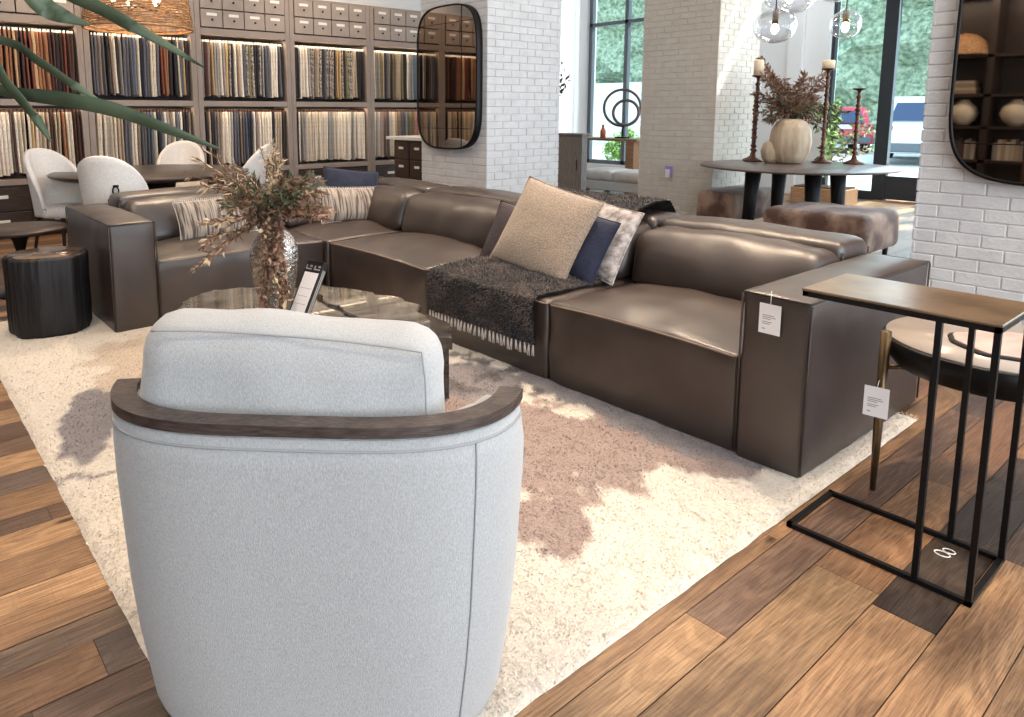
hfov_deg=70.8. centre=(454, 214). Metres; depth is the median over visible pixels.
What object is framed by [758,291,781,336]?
price tag
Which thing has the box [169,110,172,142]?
sample
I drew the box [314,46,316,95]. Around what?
sample
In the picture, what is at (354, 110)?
sample
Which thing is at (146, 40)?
sample
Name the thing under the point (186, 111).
sample
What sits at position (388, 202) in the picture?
cushion
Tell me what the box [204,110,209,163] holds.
sample
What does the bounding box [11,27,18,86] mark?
sample
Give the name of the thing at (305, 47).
sample
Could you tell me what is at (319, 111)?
sample
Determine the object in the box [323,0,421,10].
wall
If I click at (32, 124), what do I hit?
sample
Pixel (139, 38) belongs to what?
sample
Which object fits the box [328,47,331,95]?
sample
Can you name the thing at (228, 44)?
sample
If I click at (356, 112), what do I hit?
sample
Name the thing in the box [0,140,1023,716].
floor
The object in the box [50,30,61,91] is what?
sample
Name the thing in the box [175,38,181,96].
sample
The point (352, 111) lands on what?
sample
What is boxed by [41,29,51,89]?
sample
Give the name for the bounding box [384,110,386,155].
sample
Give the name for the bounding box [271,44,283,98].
sample
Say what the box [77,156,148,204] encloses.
dining chair
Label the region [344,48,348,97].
sample
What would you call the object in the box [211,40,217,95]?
sample
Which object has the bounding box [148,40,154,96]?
sample
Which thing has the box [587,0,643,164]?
window
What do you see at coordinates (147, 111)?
sample
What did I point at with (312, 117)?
sample
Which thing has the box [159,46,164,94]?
sample
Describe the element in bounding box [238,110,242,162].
sample
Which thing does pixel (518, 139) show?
brick column
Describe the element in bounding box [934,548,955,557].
cable tie
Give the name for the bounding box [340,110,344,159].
sample
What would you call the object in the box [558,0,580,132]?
sheer curtain
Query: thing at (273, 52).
sample
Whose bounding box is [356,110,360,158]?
sample
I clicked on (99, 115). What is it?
sample
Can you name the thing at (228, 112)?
sample
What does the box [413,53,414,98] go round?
sample
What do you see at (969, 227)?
wall
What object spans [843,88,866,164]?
candlestick
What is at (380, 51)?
sample
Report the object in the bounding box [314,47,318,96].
sample
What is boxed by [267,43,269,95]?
sample
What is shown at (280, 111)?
sample
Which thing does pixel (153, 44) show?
sample
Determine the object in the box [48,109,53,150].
sample
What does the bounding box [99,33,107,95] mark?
sample
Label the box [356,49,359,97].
sample
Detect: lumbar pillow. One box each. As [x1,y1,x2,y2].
[172,196,257,239]
[317,186,375,223]
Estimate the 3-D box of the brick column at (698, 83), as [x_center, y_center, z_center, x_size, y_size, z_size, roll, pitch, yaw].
[2.940,-1.995,8.592,0.900,4.100,1.010,-7,11,-39]
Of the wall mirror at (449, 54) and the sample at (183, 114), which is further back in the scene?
the sample at (183, 114)
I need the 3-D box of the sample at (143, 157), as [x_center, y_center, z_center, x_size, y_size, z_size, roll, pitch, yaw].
[-3.619,-0.866,8.246,0.024,0.688,0.240,-9,12,-43]
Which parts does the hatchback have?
licence plate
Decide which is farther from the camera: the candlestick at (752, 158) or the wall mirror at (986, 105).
the candlestick at (752, 158)
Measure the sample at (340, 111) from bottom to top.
0.658 m
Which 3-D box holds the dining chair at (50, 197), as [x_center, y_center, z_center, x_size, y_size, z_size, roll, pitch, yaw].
[-3.498,-0.099,6.367,0.543,0.982,0.509,3,9,19]
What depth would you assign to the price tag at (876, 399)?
2.43 m
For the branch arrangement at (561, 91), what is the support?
in the vase
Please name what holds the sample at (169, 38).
hanging from the shelf unit at (171, 102)
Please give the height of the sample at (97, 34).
0.658 m
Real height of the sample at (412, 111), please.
0.667 m
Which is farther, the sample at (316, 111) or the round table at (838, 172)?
the sample at (316, 111)
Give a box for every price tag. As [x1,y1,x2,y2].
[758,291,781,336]
[862,382,889,419]
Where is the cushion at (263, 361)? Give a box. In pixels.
[140,308,444,416]
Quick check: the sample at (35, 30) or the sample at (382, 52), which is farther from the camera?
the sample at (382, 52)
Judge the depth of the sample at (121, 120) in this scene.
8.03 m
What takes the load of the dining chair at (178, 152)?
on the floor
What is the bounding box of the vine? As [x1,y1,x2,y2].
[814,97,875,176]
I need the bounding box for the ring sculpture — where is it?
[603,88,640,138]
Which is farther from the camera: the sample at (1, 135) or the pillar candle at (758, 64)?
the pillar candle at (758, 64)
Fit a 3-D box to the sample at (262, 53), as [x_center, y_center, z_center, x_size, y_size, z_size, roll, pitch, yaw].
[-2.455,-1.828,9.079,0.023,0.662,0.240,-4,9,-30]
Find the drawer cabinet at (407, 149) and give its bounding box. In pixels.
[386,135,422,180]
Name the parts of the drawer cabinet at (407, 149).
drawer, drawer, drawer, drawer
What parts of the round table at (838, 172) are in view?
leg, leg, leg, leg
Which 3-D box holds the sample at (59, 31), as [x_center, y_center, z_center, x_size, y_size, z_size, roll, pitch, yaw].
[-4.217,-1.628,7.631,0.240,0.645,0.020,7,11,41]
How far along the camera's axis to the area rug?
2.45 m
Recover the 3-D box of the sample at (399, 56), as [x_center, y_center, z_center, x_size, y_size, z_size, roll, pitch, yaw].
[-0.871,-2.002,10.358,0.240,0.683,0.031,7,10,41]
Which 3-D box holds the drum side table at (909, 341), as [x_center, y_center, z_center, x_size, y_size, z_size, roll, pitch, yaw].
[1.795,0.678,2.411,0.656,0.570,0.656,-7,11,-39]
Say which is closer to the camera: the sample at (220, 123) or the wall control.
the wall control
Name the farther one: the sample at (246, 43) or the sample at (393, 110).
the sample at (393, 110)
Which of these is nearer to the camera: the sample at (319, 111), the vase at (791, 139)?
the vase at (791, 139)
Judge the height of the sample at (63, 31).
0.660 m
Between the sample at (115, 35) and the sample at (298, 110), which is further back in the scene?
the sample at (298, 110)
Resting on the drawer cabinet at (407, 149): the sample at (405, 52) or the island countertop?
the island countertop
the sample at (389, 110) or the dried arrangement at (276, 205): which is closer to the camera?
the dried arrangement at (276, 205)
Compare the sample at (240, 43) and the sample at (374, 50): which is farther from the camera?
the sample at (374, 50)
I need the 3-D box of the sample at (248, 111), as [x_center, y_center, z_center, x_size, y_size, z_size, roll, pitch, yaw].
[-2.646,-0.994,9.039,0.240,0.662,0.029,8,11,42]
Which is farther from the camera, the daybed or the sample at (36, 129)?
the daybed
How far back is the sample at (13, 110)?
7.42 m
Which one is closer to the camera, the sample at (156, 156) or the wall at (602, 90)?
the sample at (156, 156)
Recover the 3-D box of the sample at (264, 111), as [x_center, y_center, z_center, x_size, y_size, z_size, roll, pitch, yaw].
[-2.465,-1.006,9.189,0.027,0.681,0.240,-8,11,-39]
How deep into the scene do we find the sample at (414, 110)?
10.54 m
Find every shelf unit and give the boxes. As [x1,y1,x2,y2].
[0,0,90,238]
[80,0,200,155]
[193,0,293,184]
[288,0,371,177]
[369,6,421,176]
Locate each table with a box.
[0,221,66,299]
[1,246,91,338]
[47,164,248,188]
[177,286,451,398]
[587,137,639,193]
[700,160,902,219]
[786,273,1023,607]
[869,316,1023,490]
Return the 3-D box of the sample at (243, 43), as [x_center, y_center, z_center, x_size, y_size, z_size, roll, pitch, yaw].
[-2.666,-1.810,8.891,0.240,0.645,0.025,7,11,39]
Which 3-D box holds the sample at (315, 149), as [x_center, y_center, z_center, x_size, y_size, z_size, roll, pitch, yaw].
[-1.912,-1.072,9.638,0.020,0.678,0.240,-6,10,-31]
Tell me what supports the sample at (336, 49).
hanging from the shelf unit at (318, 23)
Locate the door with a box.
[822,0,917,201]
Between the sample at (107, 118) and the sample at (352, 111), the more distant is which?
the sample at (352, 111)
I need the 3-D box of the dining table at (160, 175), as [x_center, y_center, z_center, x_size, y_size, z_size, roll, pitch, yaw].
[-2.796,-0.034,6.697,1.710,0.757,1.710,-7,11,-39]
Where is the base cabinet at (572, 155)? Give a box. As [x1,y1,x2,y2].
[557,133,589,190]
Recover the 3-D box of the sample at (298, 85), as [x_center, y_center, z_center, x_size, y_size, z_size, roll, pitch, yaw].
[-2.113,-1.864,9.354,0.240,0.669,0.028,7,11,38]
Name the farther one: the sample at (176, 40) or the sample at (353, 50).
the sample at (353, 50)
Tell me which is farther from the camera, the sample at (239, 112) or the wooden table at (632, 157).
the wooden table at (632, 157)
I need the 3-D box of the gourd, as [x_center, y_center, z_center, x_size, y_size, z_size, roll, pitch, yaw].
[3.393,-0.678,7.699,0.216,0.240,0.216,-2,8,-15]
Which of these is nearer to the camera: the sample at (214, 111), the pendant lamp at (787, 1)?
the pendant lamp at (787, 1)
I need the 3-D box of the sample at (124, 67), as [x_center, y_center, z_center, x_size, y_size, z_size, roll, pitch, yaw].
[-3.705,-1.672,8.043,0.036,0.676,0.240,-3,9,-29]
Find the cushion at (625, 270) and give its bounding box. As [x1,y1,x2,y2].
[615,221,650,278]
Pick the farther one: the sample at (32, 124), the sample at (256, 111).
the sample at (256, 111)
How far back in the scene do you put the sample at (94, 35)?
7.78 m
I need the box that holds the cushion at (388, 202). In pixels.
[367,185,421,229]
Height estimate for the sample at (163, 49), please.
0.668 m
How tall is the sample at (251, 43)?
0.675 m
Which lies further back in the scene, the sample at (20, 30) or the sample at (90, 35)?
the sample at (90, 35)
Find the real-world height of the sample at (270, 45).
0.674 m
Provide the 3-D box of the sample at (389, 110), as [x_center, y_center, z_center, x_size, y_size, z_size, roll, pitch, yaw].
[-1.008,-1.190,10.359,0.240,0.651,0.031,7,11,40]
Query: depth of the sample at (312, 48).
9.40 m
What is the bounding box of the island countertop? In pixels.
[386,135,421,140]
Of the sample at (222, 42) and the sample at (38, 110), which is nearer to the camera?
the sample at (38, 110)
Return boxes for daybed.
[586,167,638,193]
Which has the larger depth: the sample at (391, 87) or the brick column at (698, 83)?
the sample at (391, 87)
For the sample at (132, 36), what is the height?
0.648 m
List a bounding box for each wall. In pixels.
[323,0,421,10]
[578,0,841,192]
[578,82,641,136]
[910,0,1023,323]
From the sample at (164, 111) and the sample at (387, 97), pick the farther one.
the sample at (387, 97)
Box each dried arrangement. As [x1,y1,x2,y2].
[184,139,336,309]
[751,56,851,142]
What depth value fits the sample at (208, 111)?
8.66 m
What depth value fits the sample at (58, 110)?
7.63 m
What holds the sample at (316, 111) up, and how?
hanging from the shelf unit at (318, 23)
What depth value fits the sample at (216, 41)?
8.62 m
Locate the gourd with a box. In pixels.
[760,140,776,162]
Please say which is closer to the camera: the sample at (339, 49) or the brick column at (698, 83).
the brick column at (698, 83)
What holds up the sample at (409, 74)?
hanging from the shelf unit at (391, 29)
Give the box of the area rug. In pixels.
[0,302,917,716]
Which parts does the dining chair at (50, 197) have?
leg, seat, leg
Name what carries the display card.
on the coffee table at (335, 301)
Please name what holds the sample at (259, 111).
hanging from the shelf unit at (255, 21)
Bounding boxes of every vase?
[249,222,298,309]
[769,119,811,163]
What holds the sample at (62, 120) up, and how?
hanging from the shelf unit at (16, 205)
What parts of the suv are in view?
licence plate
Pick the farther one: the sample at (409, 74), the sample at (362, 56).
the sample at (409, 74)
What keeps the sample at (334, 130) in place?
hanging from the shelf unit at (318, 23)
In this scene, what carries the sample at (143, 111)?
hanging from the shelf unit at (171, 102)
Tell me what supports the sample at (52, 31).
hanging from the shelf unit at (16, 205)
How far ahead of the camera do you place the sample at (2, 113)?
7.31 m
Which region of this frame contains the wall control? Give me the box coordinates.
[665,166,672,177]
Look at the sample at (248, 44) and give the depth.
8.86 m
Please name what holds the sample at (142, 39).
hanging from the shelf unit at (171, 102)
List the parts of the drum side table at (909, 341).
leg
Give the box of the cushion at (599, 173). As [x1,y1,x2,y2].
[586,167,632,180]
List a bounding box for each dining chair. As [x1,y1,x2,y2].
[23,148,82,247]
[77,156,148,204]
[156,141,204,186]
[240,144,268,184]
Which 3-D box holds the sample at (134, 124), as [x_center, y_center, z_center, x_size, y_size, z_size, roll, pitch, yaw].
[-3.672,-0.877,8.208,0.030,0.656,0.240,-5,10,-36]
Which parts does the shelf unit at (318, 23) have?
panel, drawer, drawer, deep drawer, drawer, drawer, panel, rail, rail, drawer, drawer, drawer, deep drawer, drawer, panel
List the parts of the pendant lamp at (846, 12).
bulb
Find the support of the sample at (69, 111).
hanging from the shelf unit at (16, 205)
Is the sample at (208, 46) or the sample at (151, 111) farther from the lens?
the sample at (208, 46)
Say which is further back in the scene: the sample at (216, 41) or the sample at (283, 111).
the sample at (283, 111)
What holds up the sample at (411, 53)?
hanging from the shelf unit at (391, 29)
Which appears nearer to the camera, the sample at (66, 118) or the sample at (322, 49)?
the sample at (66, 118)
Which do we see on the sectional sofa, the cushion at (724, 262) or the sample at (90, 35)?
the cushion at (724, 262)
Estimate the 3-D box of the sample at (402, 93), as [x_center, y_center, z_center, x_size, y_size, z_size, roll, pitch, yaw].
[-0.808,-2.014,10.399,0.029,0.670,0.240,-5,10,-30]
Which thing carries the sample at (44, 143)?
hanging from the shelf unit at (16, 205)
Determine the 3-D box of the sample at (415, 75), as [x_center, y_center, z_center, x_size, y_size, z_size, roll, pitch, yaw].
[-0.655,-2.035,10.538,0.240,0.668,0.031,7,11,38]
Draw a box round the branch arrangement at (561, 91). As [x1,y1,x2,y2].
[559,61,569,95]
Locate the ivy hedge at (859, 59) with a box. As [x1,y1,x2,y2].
[579,0,934,144]
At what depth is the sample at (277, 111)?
9.20 m
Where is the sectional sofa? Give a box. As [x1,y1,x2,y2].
[65,176,930,477]
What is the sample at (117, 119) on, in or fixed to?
hanging from the shelf unit at (171, 102)
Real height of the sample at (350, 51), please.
0.675 m
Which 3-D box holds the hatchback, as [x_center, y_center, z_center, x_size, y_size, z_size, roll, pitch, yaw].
[12.970,-2.960,24.597,1.770,1.500,4.175,3,9,20]
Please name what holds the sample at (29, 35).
hanging from the shelf unit at (16, 205)
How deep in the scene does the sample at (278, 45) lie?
9.13 m
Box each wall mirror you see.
[416,3,482,149]
[949,0,1023,185]
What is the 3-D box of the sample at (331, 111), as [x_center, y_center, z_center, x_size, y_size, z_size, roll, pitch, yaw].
[-1.738,-1.092,9.764,0.240,0.675,0.034,8,11,43]
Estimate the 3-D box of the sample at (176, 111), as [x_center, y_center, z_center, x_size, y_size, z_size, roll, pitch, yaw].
[-3.309,-0.903,8.482,0.025,0.684,0.240,-8,11,-43]
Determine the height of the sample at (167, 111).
0.660 m
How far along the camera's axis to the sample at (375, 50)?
10.03 m
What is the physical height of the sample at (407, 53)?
0.657 m
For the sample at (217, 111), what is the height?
0.657 m
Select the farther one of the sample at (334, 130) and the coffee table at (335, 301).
the sample at (334, 130)
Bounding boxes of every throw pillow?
[323,166,378,187]
[480,200,515,255]
[489,176,604,278]
[569,216,620,286]
[584,195,644,285]
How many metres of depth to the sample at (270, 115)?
9.12 m
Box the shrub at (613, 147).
[599,126,639,159]
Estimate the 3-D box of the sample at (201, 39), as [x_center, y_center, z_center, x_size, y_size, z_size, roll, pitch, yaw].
[-3.062,-1.750,8.584,0.240,0.675,0.020,8,10,43]
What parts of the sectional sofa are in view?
frame, seat, frame, seat, seat, frame, frame, seat, seat, frame, frame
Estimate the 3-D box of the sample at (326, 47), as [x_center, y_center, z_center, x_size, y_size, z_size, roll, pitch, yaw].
[-1.776,-1.909,9.605,0.240,0.651,0.022,7,9,38]
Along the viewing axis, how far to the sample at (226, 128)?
8.79 m
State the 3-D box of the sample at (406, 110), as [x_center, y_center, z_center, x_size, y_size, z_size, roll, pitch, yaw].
[-0.760,-1.208,10.570,0.036,0.676,0.240,-6,10,-31]
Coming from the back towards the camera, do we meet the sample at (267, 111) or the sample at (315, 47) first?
the sample at (315, 47)
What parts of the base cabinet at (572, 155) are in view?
door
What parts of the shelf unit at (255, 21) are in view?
panel, drawer, drawer, deep drawer, drawer, drawer, panel, rail, rail, drawer, drawer, drawer, drawer, deep drawer, panel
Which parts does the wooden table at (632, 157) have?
leg panel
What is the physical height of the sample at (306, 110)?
0.684 m
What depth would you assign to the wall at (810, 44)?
11.43 m
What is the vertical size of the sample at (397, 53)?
0.644 m
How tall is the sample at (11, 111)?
0.677 m
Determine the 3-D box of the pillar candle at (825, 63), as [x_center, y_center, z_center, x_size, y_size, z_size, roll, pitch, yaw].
[3.948,-1.594,7.584,0.124,0.089,0.124,-7,11,-39]
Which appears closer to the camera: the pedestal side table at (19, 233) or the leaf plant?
the leaf plant
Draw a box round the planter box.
[790,184,857,205]
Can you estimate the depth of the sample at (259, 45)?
8.95 m
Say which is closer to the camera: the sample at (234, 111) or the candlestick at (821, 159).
the candlestick at (821, 159)
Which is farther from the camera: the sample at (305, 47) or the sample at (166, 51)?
the sample at (305, 47)
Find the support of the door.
in the wall at (810, 44)
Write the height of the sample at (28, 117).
0.675 m
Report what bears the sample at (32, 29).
hanging from the shelf unit at (16, 205)
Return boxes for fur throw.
[424,186,676,355]
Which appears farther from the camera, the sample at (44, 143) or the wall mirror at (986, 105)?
the sample at (44, 143)
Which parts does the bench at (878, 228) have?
leg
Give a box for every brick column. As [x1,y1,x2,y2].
[421,0,561,192]
[638,0,762,215]
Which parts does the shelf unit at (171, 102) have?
panel, drawer, panel, rail, drawer, rail, drawer, panel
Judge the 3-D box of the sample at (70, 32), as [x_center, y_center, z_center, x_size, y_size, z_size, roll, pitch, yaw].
[-4.133,-1.634,7.706,0.031,0.654,0.240,-7,11,-44]
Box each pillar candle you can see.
[753,59,763,74]
[822,60,835,68]
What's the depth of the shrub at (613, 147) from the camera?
16.45 m
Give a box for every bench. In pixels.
[696,185,770,218]
[763,201,898,254]
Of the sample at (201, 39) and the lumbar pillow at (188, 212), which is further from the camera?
the sample at (201, 39)
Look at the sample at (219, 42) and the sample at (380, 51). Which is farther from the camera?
the sample at (380, 51)
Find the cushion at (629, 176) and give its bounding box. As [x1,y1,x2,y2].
[613,169,638,183]
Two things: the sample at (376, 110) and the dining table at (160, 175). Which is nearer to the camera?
the dining table at (160, 175)
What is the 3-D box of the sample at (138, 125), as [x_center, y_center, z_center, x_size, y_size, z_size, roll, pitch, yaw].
[-3.645,-0.867,8.216,0.024,0.678,0.240,-6,10,-43]
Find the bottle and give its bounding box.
[600,125,605,137]
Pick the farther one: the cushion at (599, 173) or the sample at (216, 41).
the cushion at (599, 173)
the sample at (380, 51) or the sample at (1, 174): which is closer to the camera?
the sample at (1, 174)
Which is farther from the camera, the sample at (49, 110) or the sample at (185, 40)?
the sample at (185, 40)
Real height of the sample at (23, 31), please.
0.683 m
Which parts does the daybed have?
frame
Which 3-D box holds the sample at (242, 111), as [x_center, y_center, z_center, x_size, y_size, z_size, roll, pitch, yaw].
[-2.688,-0.994,9.002,0.022,0.650,0.240,-6,10,-39]
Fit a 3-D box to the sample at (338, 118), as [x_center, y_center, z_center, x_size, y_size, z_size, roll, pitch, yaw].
[-1.634,-1.107,9.861,0.034,0.673,0.240,-3,9,-28]
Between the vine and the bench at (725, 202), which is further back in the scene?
the vine
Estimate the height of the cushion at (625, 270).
0.320 m
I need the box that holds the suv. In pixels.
[875,96,925,156]
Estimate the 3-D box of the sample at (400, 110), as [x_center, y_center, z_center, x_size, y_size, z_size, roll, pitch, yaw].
[-0.858,-1.198,10.495,0.028,0.674,0.240,-7,11,-39]
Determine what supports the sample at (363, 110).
hanging from the shelf unit at (318, 23)
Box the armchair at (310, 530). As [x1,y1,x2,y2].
[110,308,523,716]
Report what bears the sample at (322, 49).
hanging from the shelf unit at (318, 23)
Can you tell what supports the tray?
on the drum side table at (909, 341)
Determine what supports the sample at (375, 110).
hanging from the shelf unit at (391, 29)
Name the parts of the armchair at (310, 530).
rail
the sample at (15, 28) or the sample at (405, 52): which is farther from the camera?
the sample at (405, 52)
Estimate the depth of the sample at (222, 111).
8.75 m
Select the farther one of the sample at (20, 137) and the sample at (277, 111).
the sample at (277, 111)
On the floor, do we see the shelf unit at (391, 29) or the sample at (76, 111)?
the shelf unit at (391, 29)
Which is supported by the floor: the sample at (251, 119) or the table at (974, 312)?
the table at (974, 312)
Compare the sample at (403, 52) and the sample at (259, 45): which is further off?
the sample at (403, 52)
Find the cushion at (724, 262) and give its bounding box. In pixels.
[632,226,839,301]
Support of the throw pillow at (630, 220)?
on the sectional sofa
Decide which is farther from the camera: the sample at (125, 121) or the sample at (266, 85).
the sample at (266, 85)
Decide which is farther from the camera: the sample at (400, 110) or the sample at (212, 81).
the sample at (400, 110)
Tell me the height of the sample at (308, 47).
0.646 m
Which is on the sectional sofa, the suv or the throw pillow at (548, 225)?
the throw pillow at (548, 225)
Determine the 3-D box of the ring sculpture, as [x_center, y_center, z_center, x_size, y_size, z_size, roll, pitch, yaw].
[2.717,-1.653,11.688,0.595,0.807,0.238,5,10,32]
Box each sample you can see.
[0,26,2,65]
[0,109,10,175]
[0,116,6,174]
[0,156,2,176]
[2,27,10,79]
[4,109,13,172]
[7,27,20,87]
[8,27,13,83]
[8,109,21,172]
[10,109,20,174]
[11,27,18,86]
[16,109,25,173]
[19,28,26,87]
[20,109,26,151]
[22,28,30,88]
[26,113,35,148]
[27,114,32,148]
[28,28,35,88]
[30,28,39,88]
[31,29,42,88]
[34,109,39,147]
[34,109,41,147]
[37,29,45,89]
[40,109,46,148]
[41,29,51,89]
[44,109,51,149]
[46,29,54,89]
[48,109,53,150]
[50,30,57,90]
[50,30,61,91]
[52,109,58,152]
[56,109,61,154]
[58,30,65,91]
[60,109,67,158]
[61,30,68,92]
[64,109,71,161]
[65,31,73,92]
[68,110,75,165]
[69,31,75,93]
[71,109,78,167]
[75,109,82,161]
[89,32,96,92]
[92,33,103,94]
[93,32,99,95]
[94,113,100,155]
[98,113,102,155]
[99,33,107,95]
[101,114,109,156]
[103,33,110,93]
[103,115,107,155]
[107,34,118,92]
[108,33,115,94]
[108,116,114,157]
[110,34,120,95]
[112,117,117,158]
[116,118,121,159]
[117,34,123,94]
[120,34,130,96]
[120,119,124,161]
[121,34,127,95]
[123,120,132,164]
[124,120,128,163]
[128,35,135,94]
[130,122,134,164]
[131,35,137,93]
[133,35,141,96]
[133,123,138,164]
[137,110,141,164]
[138,35,144,96]
[140,110,145,164]
[141,37,147,96]
[141,39,149,96]
[142,109,147,164]
[146,110,150,164]
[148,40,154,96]
[149,109,154,164]
[152,42,156,96]
[153,110,158,164]
[155,44,160,95]
[156,109,161,155]
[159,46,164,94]
[159,109,163,149]
[162,37,168,95]
[163,109,166,147]
[164,37,169,93]
[166,110,170,144]
[167,37,172,94]
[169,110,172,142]
[171,37,178,94]
[172,110,175,141]
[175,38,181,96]
[175,109,179,140]
[176,38,186,95]
[178,38,183,94]
[178,110,182,140]
[182,38,188,95]
[182,110,185,140]
[184,110,188,140]
[188,110,190,133]
[201,39,204,96]
[203,39,209,95]
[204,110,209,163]
[207,40,210,95]
[207,110,212,164]
[209,40,215,94]
[210,110,215,164]
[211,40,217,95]
[212,40,219,97]
[213,110,217,163]
[216,110,220,163]
[216,110,222,164]
[218,40,223,94]
[220,41,226,95]
[220,41,228,96]
[221,110,224,162]
[222,41,234,97]
[224,110,230,162]
[224,110,233,165]
[227,41,231,95]
[227,110,231,164]
[233,41,237,96]
[233,110,237,162]
[234,110,240,164]
[236,41,241,96]
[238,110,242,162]
[239,42,243,96]
[241,110,245,161]
[242,42,246,94]
[242,42,251,97]
[242,110,248,163]
[244,42,249,95]
[247,110,250,157]
[250,42,255,97]
[250,110,253,155]
[252,110,255,152]
[253,43,256,96]
[255,110,258,150]
[256,43,259,94]
[257,43,261,95]
[257,110,261,147]
[258,43,264,96]
[260,43,268,97]
[260,110,264,145]
[263,110,266,143]
[266,44,273,97]
[266,110,270,160]
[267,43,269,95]
[269,110,272,161]
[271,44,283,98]
[271,110,274,158]
[272,44,275,95]
[274,44,277,96]
[274,110,277,162]
[276,110,279,157]
[277,44,282,96]
[279,110,282,160]
[281,110,285,162]
[294,45,297,95]
[296,45,299,97]
[296,46,301,98]
[296,110,299,161]
[298,110,300,161]
[300,110,304,159]
[301,46,305,96]
[301,110,306,160]
[304,46,308,96]
[305,110,308,161]
[307,46,311,95]
[307,46,313,98]
[308,110,312,160]
[309,46,313,95]
[311,110,314,160]
[313,110,316,160]
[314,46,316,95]
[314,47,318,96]
[314,110,317,158]
[315,47,326,98]
[317,110,323,159]
[318,110,322,158]
[319,47,321,96]
[321,47,323,96]
[323,110,325,159]
[325,110,327,158]
[326,47,328,96]
[326,110,332,159]
[327,48,333,98]
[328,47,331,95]
[328,110,331,158]
[333,48,335,96]
[333,110,336,158]
[334,48,341,99]
[335,48,338,96]
[335,110,338,158]
[337,110,339,158]
[339,110,343,157]
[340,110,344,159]
[341,48,343,97]
[342,49,350,98]
[343,48,346,96]
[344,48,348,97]
[344,110,345,159]
[346,110,349,159]
[349,49,352,98]
[349,110,350,158]
[351,110,354,159]
[351,110,356,157]
[352,49,354,96]
[353,49,357,97]
[353,49,360,98]
[355,49,364,99]
[355,110,358,157]
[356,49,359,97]
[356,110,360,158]
[358,110,363,158]
[362,110,364,158]
[374,50,375,98]
[375,50,377,97]
[375,51,381,99]
[375,110,375,155]
[375,110,377,156]
[377,50,380,97]
[378,51,385,99]
[378,110,379,155]
[378,110,382,156]
[381,51,384,98]
[382,110,383,156]
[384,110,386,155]
[384,110,389,157]
[386,51,388,98]
[386,51,392,99]
[388,51,389,97]
[389,110,391,154]
[390,110,393,155]
[390,110,396,156]
[392,51,393,98]
[393,52,396,99]
[393,110,394,147]
[396,52,398,96]
[397,52,400,99]
[397,110,399,135]
[399,110,400,135]
[400,52,403,98]
[401,52,406,99]
[401,110,403,135]
[403,52,405,98]
[403,110,405,135]
[406,52,408,97]
[406,110,407,135]
[407,52,410,99]
[407,110,408,135]
[409,110,410,135]
[411,53,413,99]
[411,110,413,135]
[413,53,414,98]
[414,53,416,98]
[414,110,415,134]
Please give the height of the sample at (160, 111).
0.689 m
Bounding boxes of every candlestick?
[743,75,763,161]
[743,94,761,159]
[811,68,835,162]
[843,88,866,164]
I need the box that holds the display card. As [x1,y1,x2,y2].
[289,260,328,313]
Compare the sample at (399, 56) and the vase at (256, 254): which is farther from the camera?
the sample at (399, 56)
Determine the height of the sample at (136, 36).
0.676 m
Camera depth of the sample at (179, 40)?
8.33 m
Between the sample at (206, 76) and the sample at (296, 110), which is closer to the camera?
the sample at (206, 76)
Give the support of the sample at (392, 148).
hanging from the shelf unit at (391, 29)
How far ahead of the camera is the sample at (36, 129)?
7.49 m
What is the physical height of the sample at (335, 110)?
0.668 m
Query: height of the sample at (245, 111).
0.678 m
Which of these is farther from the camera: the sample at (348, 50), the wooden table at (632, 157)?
the wooden table at (632, 157)
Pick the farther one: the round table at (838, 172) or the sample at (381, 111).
the sample at (381, 111)
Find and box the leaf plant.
[0,0,221,149]
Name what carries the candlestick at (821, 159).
on the round table at (838, 172)
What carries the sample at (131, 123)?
hanging from the shelf unit at (171, 102)
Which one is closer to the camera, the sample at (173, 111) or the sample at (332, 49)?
the sample at (173, 111)
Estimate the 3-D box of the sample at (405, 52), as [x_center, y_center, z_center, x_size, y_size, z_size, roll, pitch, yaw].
[-0.767,-2.015,10.450,0.035,0.684,0.240,-6,10,-32]
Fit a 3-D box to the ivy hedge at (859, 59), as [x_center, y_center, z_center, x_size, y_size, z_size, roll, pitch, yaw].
[15.058,-8.507,29.575,2.393,11.000,60.006,-7,11,-39]
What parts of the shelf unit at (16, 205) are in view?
handle, drawer, deep drawer, deep drawer, drawer, panel, rail, rail, deep drawer, drawer, panel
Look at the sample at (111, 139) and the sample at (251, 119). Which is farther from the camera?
the sample at (251, 119)
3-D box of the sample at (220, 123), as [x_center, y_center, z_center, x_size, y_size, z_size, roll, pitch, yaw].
[-2.931,-0.947,8.805,0.240,0.688,0.023,6,10,38]
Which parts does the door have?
rail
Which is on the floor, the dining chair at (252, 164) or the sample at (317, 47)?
the dining chair at (252, 164)
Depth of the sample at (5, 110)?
7.34 m
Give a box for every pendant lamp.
[81,0,193,35]
[753,0,796,43]
[763,0,815,14]
[823,0,844,1]
[829,0,861,37]
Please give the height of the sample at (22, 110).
0.664 m
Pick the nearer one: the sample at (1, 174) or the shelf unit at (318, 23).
the sample at (1, 174)
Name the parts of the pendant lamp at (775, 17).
bulb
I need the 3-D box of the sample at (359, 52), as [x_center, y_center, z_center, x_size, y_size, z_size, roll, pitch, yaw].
[-1.379,-1.947,9.948,0.024,0.675,0.240,-6,10,-43]
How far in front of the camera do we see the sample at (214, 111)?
8.69 m
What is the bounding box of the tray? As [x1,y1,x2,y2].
[947,330,1022,361]
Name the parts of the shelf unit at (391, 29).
panel, drawer, drawer, deep drawer, panel, rail, drawer, drawer, drawer, drawer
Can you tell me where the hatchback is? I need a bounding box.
[833,106,873,151]

